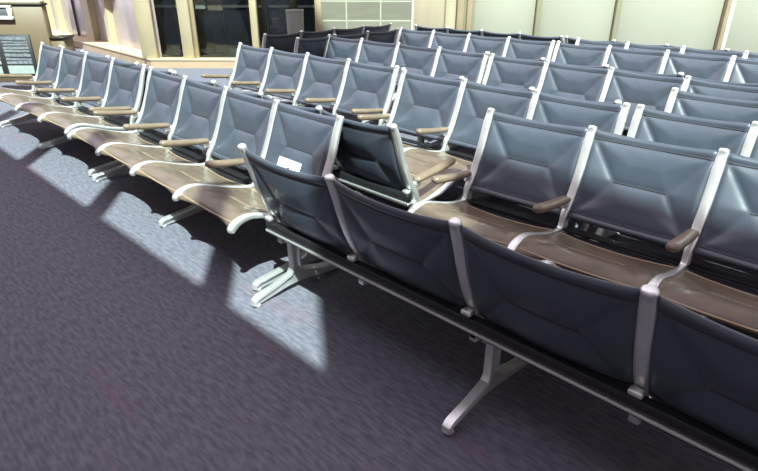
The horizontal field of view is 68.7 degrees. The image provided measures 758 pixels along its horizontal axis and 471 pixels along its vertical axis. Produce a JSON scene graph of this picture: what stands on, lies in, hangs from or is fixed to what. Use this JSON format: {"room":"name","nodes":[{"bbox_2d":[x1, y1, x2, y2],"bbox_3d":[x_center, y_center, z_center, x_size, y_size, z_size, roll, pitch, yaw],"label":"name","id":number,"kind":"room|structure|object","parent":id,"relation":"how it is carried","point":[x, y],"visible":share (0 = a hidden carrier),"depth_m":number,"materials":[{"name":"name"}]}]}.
{"room":"airport waiting area","nodes":[
{"label":"airport waiting area","id":0,"kind":"room"},
{"bbox_2d":[70,0,313,35],"bbox_3d":[-3.535,-6.239,13.259,7.900,3.300,0.100,0,25,0],"label":"wall","id":1,"kind":"structure","parent":0,"point":[156,2],"depth_m":13.48,"materials":[{"name":"paint"}]},
{"bbox_2d":[44,0,55,29],"bbox_3d":[-8.987,-7.044,14.636,0.190,3.042,0.500,-22,33,-38],"label":"trim","id":2,"kind":"structure","parent":1,"relation":"attached to","point":[48,6],"depth_m":14.94,"materials":[{"name":"beige paint"}]},
{"bbox_2d":[50,0,58,30],"bbox_3d":[-8.523,-6.856,14.241,0.015,3.042,0.773,-22,33,-38],"label":"window","id":3,"kind":"structure","parent":1,"relation":"in","point":[51,1],"depth_m":14.89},
{"bbox_2d":[53,0,67,32],"bbox_3d":[-8.223,-6.691,13.892,0.190,3.042,0.200,-22,33,-38],"label":"trim","id":4,"kind":"structure","parent":1,"relation":"attached to","point":[57,3],"depth_m":14.29,"materials":[{"name":"beige paint"}]},
{"bbox_2d":[60,0,86,36],"bbox_3d":[-7.452,-6.362,13.198,0.015,3.042,1.977,-22,33,-38],"label":"window","id":5,"kind":"structure","parent":1,"relation":"in","point":[66,4],"depth_m":13.83,"materials":[{"name":"glass"}]},
{"bbox_2d":[79,0,100,40],"bbox_3d":[-6.640,-5.960,12.351,0.190,3.042,0.500,-22,33,-38],"label":"trim","id":6,"kind":"structure","parent":1,"relation":"attached to","point":[87,7],"depth_m":12.69,"materials":[{"name":"beige paint"}]},
{"bbox_2d":[93,0,107,41],"bbox_3d":[-6.127,-5.750,11.909,0.015,3.042,0.916,-22,33,-38],"label":"window","id":7,"kind":"structure","parent":1,"relation":"in","point":[97,3],"depth_m":12.49,"materials":[{"name":"glass"}]},
{"bbox_2d":[100,0,117,44],"bbox_3d":[-5.779,-5.563,11.513,0.190,3.042,0.200,-22,33,-38],"label":"trim","id":8,"kind":"structure","parent":1,"relation":"attached to","point":[106,5],"depth_m":11.89,"materials":[{"name":"beige paint"}]},
{"bbox_2d":[110,0,140,49],"bbox_3d":[-5.137,-5.293,10.945,0.015,3.042,1.595,-22,33,-38],"label":"window","id":9,"kind":"structure","parent":1,"relation":"in","point":[123,12],"depth_m":11.48,"materials":[{"name":"glass"}]},
{"bbox_2d":[52,30,235,67],"bbox_3d":[-9.066,-5.649,15.451,19.696,0.138,2.274,21,32,37],"label":"trim","id":10,"kind":"structure","parent":1,"relation":"attached to","point":[153,63],"depth_m":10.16,"materials":[{"name":"beige paint"}]},
{"bbox_2d":[133,0,159,57],"bbox_3d":[-4.191,-4.654,9.596,0.282,3.042,0.160,0,25,0],"label":"trim","id":11,"kind":"structure","parent":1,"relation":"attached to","point":[143,10],"depth_m":9.97,"materials":[{"name":"beige paint"}]},
{"bbox_2d":[151,0,161,57],"bbox_3d":[-4.073,-4.676,9.641,0.121,3.042,0.020,0,25,0],"label":"window","id":12,"kind":"structure","parent":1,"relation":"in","point":[152,1],"depth_m":10.06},
{"bbox_2d":[154,0,181,56],"bbox_3d":[-3.832,-4.682,9.655,0.363,3.042,0.012,0,25,0],"label":"window","id":13,"kind":"structure","parent":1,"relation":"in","point":[173,0],"depth_m":10.11,"materials":[{"name":"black glass"}]},
{"bbox_2d":[176,0,195,58],"bbox_3d":[-3.469,-4.661,9.614,0.200,3.042,0.240,0,25,0],"label":"trim","id":14,"kind":"structure","parent":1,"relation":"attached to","point":[183,9],"depth_m":9.94,"materials":[{"name":"beige paint"}]},
{"bbox_2d":[189,0,201,57],"bbox_3d":[-3.350,-4.682,9.659,0.083,3.042,0.140,0,25,0],"label":"trim","id":15,"kind":"structure","parent":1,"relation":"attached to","point":[191,2],"depth_m":10.06,"materials":[{"name":"beige paint"}]},
{"bbox_2d":[155,5,314,7],"bbox_3d":[-3.187,-5.295,12.831,4.100,0.040,0.580,0,25,0],"label":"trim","id":16,"kind":"structure","parent":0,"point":[156,6],"depth_m":12.57,"materials":[{"name":"paint"}]},
{"bbox_2d":[0,47,757,470],"bbox_3d":[-3.993,-2.693,9.515,36.000,0.120,27.500,0,25,0],"label":"floor","id":17,"kind":"structure","parent":0,"point":[129,342],"depth_m":2.50,"materials":[{"name":"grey carpet"}]},
{"bbox_2d":[0,34,36,75],"bbox_3d":[-5.267,-2.458,7.929,0.860,0.803,0.270,0,25,0],"label":"notice board","id":18,"kind":"object","parent":17,"relation":"on","point":[17,56],"visible":0.8,"depth_m":7.77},
{"bbox_2d":[0,0,74,81],"bbox_3d":[-5.920,-3.043,8.699,2.145,1.200,0.360,0,25,0],"label":"desk","id":19,"kind":"object","parent":17,"relation":"on","point":[31,16],"visible":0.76,"depth_m":8.46,"materials":[{"name":"beige laminate"}]},
{"bbox_2d":[0,5,14,19],"bbox_3d":[-5.813,-3.350,8.341,0.600,0.198,0.055,0,25,0],"label":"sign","id":20,"kind":"object","parent":19,"relation":"attached to","point":[6,13],"visible":1,"depth_m":8.33,"materials":[{"name":"white plastic"}]},
{"bbox_2d":[49,35,73,38],"bbox_3d":[-4.960,-3.106,8.680,0.225,0.030,0.340,0,25,0],"label":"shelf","id":21,"kind":"object","parent":19,"relation":"attached to","point":[50,36],"depth_m":8.59,"materials":[{"name":"silver metal"}]},
{"bbox_2d":[0,42,146,176],"bbox_3d":[-3.164,-1.334,5.483,2.500,0.867,0.802,22,33,38],"label":"bench","id":22,"kind":"object","parent":17,"relation":"on","point":[101,83],"visible":0.97,"depth_m":5.39,"materials":[{"name":"grey leather"}]},
{"bbox_2d":[58,45,205,160],"bbox_3d":[-2.336,-1.431,5.691,2.500,0.867,0.802,22,33,38],"label":"bench","id":23,"kind":"object","parent":17,"relation":"on","point":[169,71],"visible":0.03,"depth_m":5.05,"materials":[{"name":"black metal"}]},
{"bbox_2d":[67,66,343,290],"bbox_3d":[-1.319,-0.544,3.817,0.802,0.867,2.500,-22,33,-39],"label":"bench","id":24,"kind":"object","parent":17,"relation":"on","point":[212,120],"visible":0.91,"depth_m":3.72,"materials":[{"name":"grey leather"}]},
{"bbox_2d":[277,156,301,171],"bbox_3d":[-0.546,-0.417,3.344,0.042,0.075,0.220,-23,34,-40],"label":"paper notice","id":25,"kind":"object","parent":24,"relation":"attached to","point":[284,162],"visible":0.77,"depth_m":3.35,"materials":[{"name":"white paper"}]},
{"bbox_2d":[194,0,229,54],"bbox_3d":[-3.601,-4.761,11.717,0.613,1.783,0.350,0,25,0],"label":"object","id":26,"kind":"object","parent":17,"relation":"on","point":[213,5],"visible":0.86,"depth_m":11.78,"materials":[{"name":"black plastic"}]},
{"bbox_2d":[155,5,315,48],"bbox_3d":[-3.188,-4.897,13.018,4.100,0.920,0.580,0,25,0],"label":"window","id":27,"kind":"structure","parent":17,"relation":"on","point":[237,24],"depth_m":12.76,"materials":[{"name":"glass"}]},
{"bbox_2d":[248,0,260,47],"bbox_3d":[-2.238,-4.595,9.666,0.122,3.200,0.200,0,25,0],"label":"trim","id":28,"kind":"structure","parent":17,"relation":"on","point":[253,4],"depth_m":9.96,"materials":[{"name":"beige paint"}]},
{"bbox_2d":[261,0,270,34],"bbox_3d":[-2.112,-4.761,10.041,0.112,3.220,0.120,0,25,0],"label":"trim","id":29,"kind":"structure","parent":17,"relation":"on","point":[264,3],"depth_m":10.32,"materials":[{"name":"black metal"}]},
{"bbox_2d":[270,26,286,34],"bbox_3d":[-1.925,-3.809,11.048,0.500,0.639,0.270,0,25,0],"label":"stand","id":30,"kind":"object","parent":17,"relation":"on","point":[271,27],"visible":0.12,"depth_m":10.82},
{"bbox_2d":[272,18,280,26],"bbox_3d":[-2.004,-4.156,10.846,0.154,0.159,0.168,0,25,0],"label":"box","id":31,"kind":"object","parent":30,"relation":"on","point":[276,22],"visible":1,"depth_m":10.79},
{"bbox_2d":[289,0,297,8],"bbox_3d":[-1.662,-4.994,10.538,0.145,3.220,0.120,0,25,0],"label":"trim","id":32,"kind":"structure","parent":17,"relation":"on","point":[292,3],"depth_m":10.72,"materials":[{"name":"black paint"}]},
{"bbox_2d":[285,9,303,33],"bbox_3d":[-1.444,-3.393,9.679,0.320,1.017,0.320,0,25,0],"label":"waste bin","id":33,"kind":"object","parent":17,"relation":"on","point":[294,18],"visible":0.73,"depth_m":9.44,"materials":[{"name":"grey metal"}]},
{"bbox_2d":[201,42,399,125],"bbox_3d":[-0.961,-1.323,5.471,2.500,0.867,0.802,23,34,40],"label":"bench","id":34,"kind":"object","parent":17,"relation":"on","point":[347,86],"visible":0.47,"depth_m":5.40,"materials":[{"name":"grey leather"}]},
{"bbox_2d":[243,23,391,97],"bbox_3d":[-0.909,-2.724,8.440,0.802,0.867,2.500,22,33,38],"label":"bench","id":35,"kind":"object","parent":17,"relation":"on","point":[286,42],"visible":0.12,"depth_m":7.71,"materials":[{"name":"black leather"}]},
{"bbox_2d":[172,70,469,209],"bbox_3d":[-0.532,-0.667,4.081,0.802,0.867,2.500,-23,34,-40],"label":"bench","id":36,"kind":"object","parent":17,"relation":"on","point":[371,160],"visible":0.33,"depth_m":3.22,"materials":[{"name":"black leather"}]},
{"bbox_2d":[271,28,398,106],"bbox_3d":[-0.621,-2.430,7.819,0.802,0.867,1.890,22,33,39],"label":"bench","id":37,"kind":"object","parent":17,"relation":"on","point":[315,46],"visible":0.14,"depth_m":7.24,"materials":[{"name":"black leather"}]},
{"bbox_2d":[299,34,487,145],"bbox_3d":[-0.026,-1.727,6.332,2.500,0.867,0.802,23,34,40],"label":"bench","id":38,"kind":"object","parent":17,"relation":"on","point":[435,62],"visible":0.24,"depth_m":6.26,"materials":[{"name":"grey leather"}]},
{"bbox_2d":[466,0,472,30],"bbox_3d":[1.630,-4.648,9.797,0.094,3.200,0.210,0,25,0],"label":"trim","id":39,"kind":"structure","parent":17,"relation":"on","point":[469,2],"depth_m":10.00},
{"bbox_2d":[471,0,475,30],"bbox_3d":[1.705,-4.656,9.815,0.054,3.200,0.170,0,25,0],"label":"trim","id":40,"kind":"structure","parent":17,"relation":"on","point":[474,1],"depth_m":10.04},
{"bbox_2d":[396,27,555,81],"bbox_3d":[0.949,-2.184,7.304,2.500,0.867,0.802,23,33,39],"label":"bench","id":41,"kind":"object","parent":17,"relation":"on","point":[509,47],"visible":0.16,"depth_m":7.25,"materials":[{"name":"grey leather"}]},
{"bbox_2d":[414,24,563,60],"bbox_3d":[1.699,-2.635,8.266,2.500,0.867,0.802,22,33,39],"label":"bench","id":42,"kind":"object","parent":17,"relation":"on","point":[447,29],"visible":0.09,"depth_m":7.73,"materials":[{"name":"grey leather"}]},
{"bbox_2d":[357,69,630,237],"bbox_3d":[0.611,-0.588,3.921,1.890,0.867,0.802,23,33,39],"label":"bench","id":43,"kind":"object","parent":17,"relation":"on","point":[450,112],"visible":0.4,"depth_m":4.11,"materials":[{"name":"grey leather"}]},
{"bbox_2d":[237,143,757,470],"bbox_3d":[0.493,0.228,2.190,2.492,0.867,0.802,23,33,39],"label":"bench","id":44,"kind":"object","parent":17,"relation":"on","point":[678,371],"visible":1,"depth_m":1.74,"materials":[{"name":"grey leather"}]},
{"bbox_2d":[401,67,621,149],"bbox_3d":[1.100,-0.837,4.450,0.802,0.867,1.890,-23,34,-39],"label":"bench","id":45,"kind":"object","parent":17,"relation":"on","point":[419,138],"visible":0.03,"depth_m":4.22,"materials":[{"name":"grey leather"}]},
{"bbox_2d":[533,0,542,35],"bbox_3d":[2.882,-4.649,9.806,0.091,3.200,0.190,0,25,0],"label":"trim","id":46,"kind":"structure","parent":17,"relation":"on","point":[538,10],"depth_m":10.05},
{"bbox_2d":[474,0,536,35],"bbox_3d":[2.284,-4.657,9.819,1.105,3.200,0.060,0,25,0],"label":"window","id":47,"kind":"structure","parent":46,"relation":"attached to","point":[495,16],"depth_m":10.10,"materials":[{"name":"glass"}]},
{"bbox_2d":[539,0,615,42],"bbox_3d":[3.597,-4.654,9.819,1.340,3.200,0.060,0,25,0],"label":"window","id":48,"kind":"structure","parent":46,"relation":"attached to","point":[591,20],"depth_m":10.12,"materials":[{"name":"glass"}]},
{"bbox_2d":[407,108,757,333],"bbox_3d":[1.316,0.110,2.445,2.500,0.867,0.802,21,33,38],"label":"bench","id":49,"kind":"object","parent":17,"relation":"on","point":[692,201],"visible":0.95,"depth_m":2.69,"materials":[{"name":"grey leather"}]},
{"bbox_2d":[450,53,757,148],"bbox_3d":[1.716,-0.930,4.651,0.802,0.867,2.500,-22,33,-39],"label":"bench","id":50,"kind":"object","parent":17,"relation":"on","point":[611,84],"visible":0.21,"depth_m":4.75,"materials":[{"name":"grey leather"}]},
{"bbox_2d":[609,0,622,40],"bbox_3d":[4.312,-4.646,9.806,0.090,3.200,0.190,0,25,0],"label":"trim","id":51,"kind":"structure","parent":17,"relation":"on","point":[618,5],"depth_m":10.06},
{"bbox_2d":[486,52,757,86],"bbox_3d":[2.223,-1.204,5.234,2.500,0.867,0.802,22,33,39],"label":"bench","id":52,"kind":"object","parent":17,"relation":"on","point":[680,74],"visible":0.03,"depth_m":4.53,"materials":[{"name":"grey leather"}]},
{"bbox_2d":[565,36,737,51],"bbox_3d":[3.503,-1.883,6.681,2.500,0.867,0.802,22,33,39],"label":"bench","id":53,"kind":"object","parent":17,"relation":"on","point":[568,40],"visible":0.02,"depth_m":6.63,"materials":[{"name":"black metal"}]},
{"bbox_2d":[551,41,757,82],"bbox_3d":[2.757,-1.426,5.707,2.500,0.867,0.802,22,33,38],"label":"bench","id":54,"kind":"object","parent":17,"relation":"on","point":[733,68],"visible":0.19,"depth_m":5.79,"materials":[{"name":"grey leather"}]},
{"bbox_2d":[575,37,757,59],"bbox_3d":[3.110,-1.589,6.056,2.500,0.867,0.802,22,33,38],"label":"bench","id":55,"kind":"object","parent":17,"relation":"on","point":[746,54],"visible":0.06,"depth_m":6.18,"materials":[{"name":"grey leather"}]},
{"bbox_2d":[589,104,757,242],"bbox_3d":[1.988,-0.019,2.722,1.890,0.867,0.802,23,33,39],"label":"bench","id":56,"kind":"object","parent":17,"relation":"on","point":[648,124],"visible":0.09,"depth_m":3.17,"materials":[{"name":"grey leather"}]},
{"bbox_2d":[664,87,757,122],"bbox_3d":[2.476,-0.256,3.226,1.890,0.867,0.802,22,33,38],"label":"bench","id":57,"kind":"object","parent":17,"relation":"on","point":[679,102],"visible":0.07,"depth_m":3.71,"materials":[{"name":"grey leather"}]},
{"bbox_2d":[713,0,736,49],"bbox_3d":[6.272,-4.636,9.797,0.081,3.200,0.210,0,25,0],"label":"trim","id":58,"kind":"structure","parent":17,"relation":"on","point":[728,3],"depth_m":10.09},
{"bbox_2d":[616,0,724,49],"bbox_3d":[5.294,-4.649,9.819,1.873,3.200,0.060,0,25,0],"label":"window","id":59,"kind":"structure","parent":58,"relation":"attached to","point":[694,24],"depth_m":10.14,"materials":[{"name":"glass"}]},
{"bbox_2d":[724,0,757,52],"bbox_3d":[7.962,-4.643,9.819,3.099,3.200,0.060,0,25,0],"label":"window","id":60,"kind":"structure","parent":58,"relation":"attached to","point":[742,36],"depth_m":10.19,"materials":[{"name":"glass"}]},
{"bbox_2d":[321,0,456,41],"bbox_3d":[0.187,-4.675,9.847,2.437,3.200,0.200,0,25,0],"label":"wall","id":61,"kind":"structure","parent":0,"point":[339,14],"depth_m":10.05,"materials":[{"name":"grey tile"}]},
{"bbox_2d":[314,0,322,31],"bbox_3d":[-1.090,-4.657,9.801,0.118,3.200,0.300,0,25,0],"label":"trim","id":62,"kind":"structure","parent":61,"relation":"attached to","point":[318,4],"depth_m":9.97,"materials":[{"name":"beige paint"}]},
{"bbox_2d":[411,0,413,29],"bbox_3d":[0.606,-4.668,9.835,0.030,3.200,0.225,0,25,0],"label":"trim","id":63,"kind":"structure","parent":61,"relation":"attached to","point":[412,0],"depth_m":10.05,"materials":[{"name":"white paint"}]},
{"bbox_2d":[444,0,446,27],"bbox_3d":[1.202,-4.662,9.824,0.027,3.200,0.150,0,25,0],"label":"trim","id":64,"kind":"structure","parent":61,"relation":"attached to","point":[445,0],"depth_m":10.06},
{"bbox_2d":[456,0,463,29],"bbox_3d":[1.464,-4.644,9.788,0.118,3.200,0.230,0,25,0],"label":"trim","id":65,"kind":"structure","parent":61,"relation":"attached to","point":[460,3],"depth_m":9.98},
{"bbox_2d":[463,0,466,29],"bbox_3d":[1.553,-4.656,9.815,0.060,3.200,0.170,0,25,0],"label":"trim","id":66,"kind":"structure","parent":61,"relation":"attached to","point":[465,1],"depth_m":10.04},
{"bbox_3d":[0.907,-5.707,9.342,0.568,0.900,0.130,0,25,0],"label":"wall","id":67,"kind":"structure","parent":0,"visible":0},
{"bbox_2d":[413,0,444,29],"bbox_3d":[0.903,-4.249,10.002,0.568,2.300,0.080,0,25,0],"label":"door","id":68,"kind":"structure","parent":67,"relation":"in","point":[426,13],"depth_m":10.06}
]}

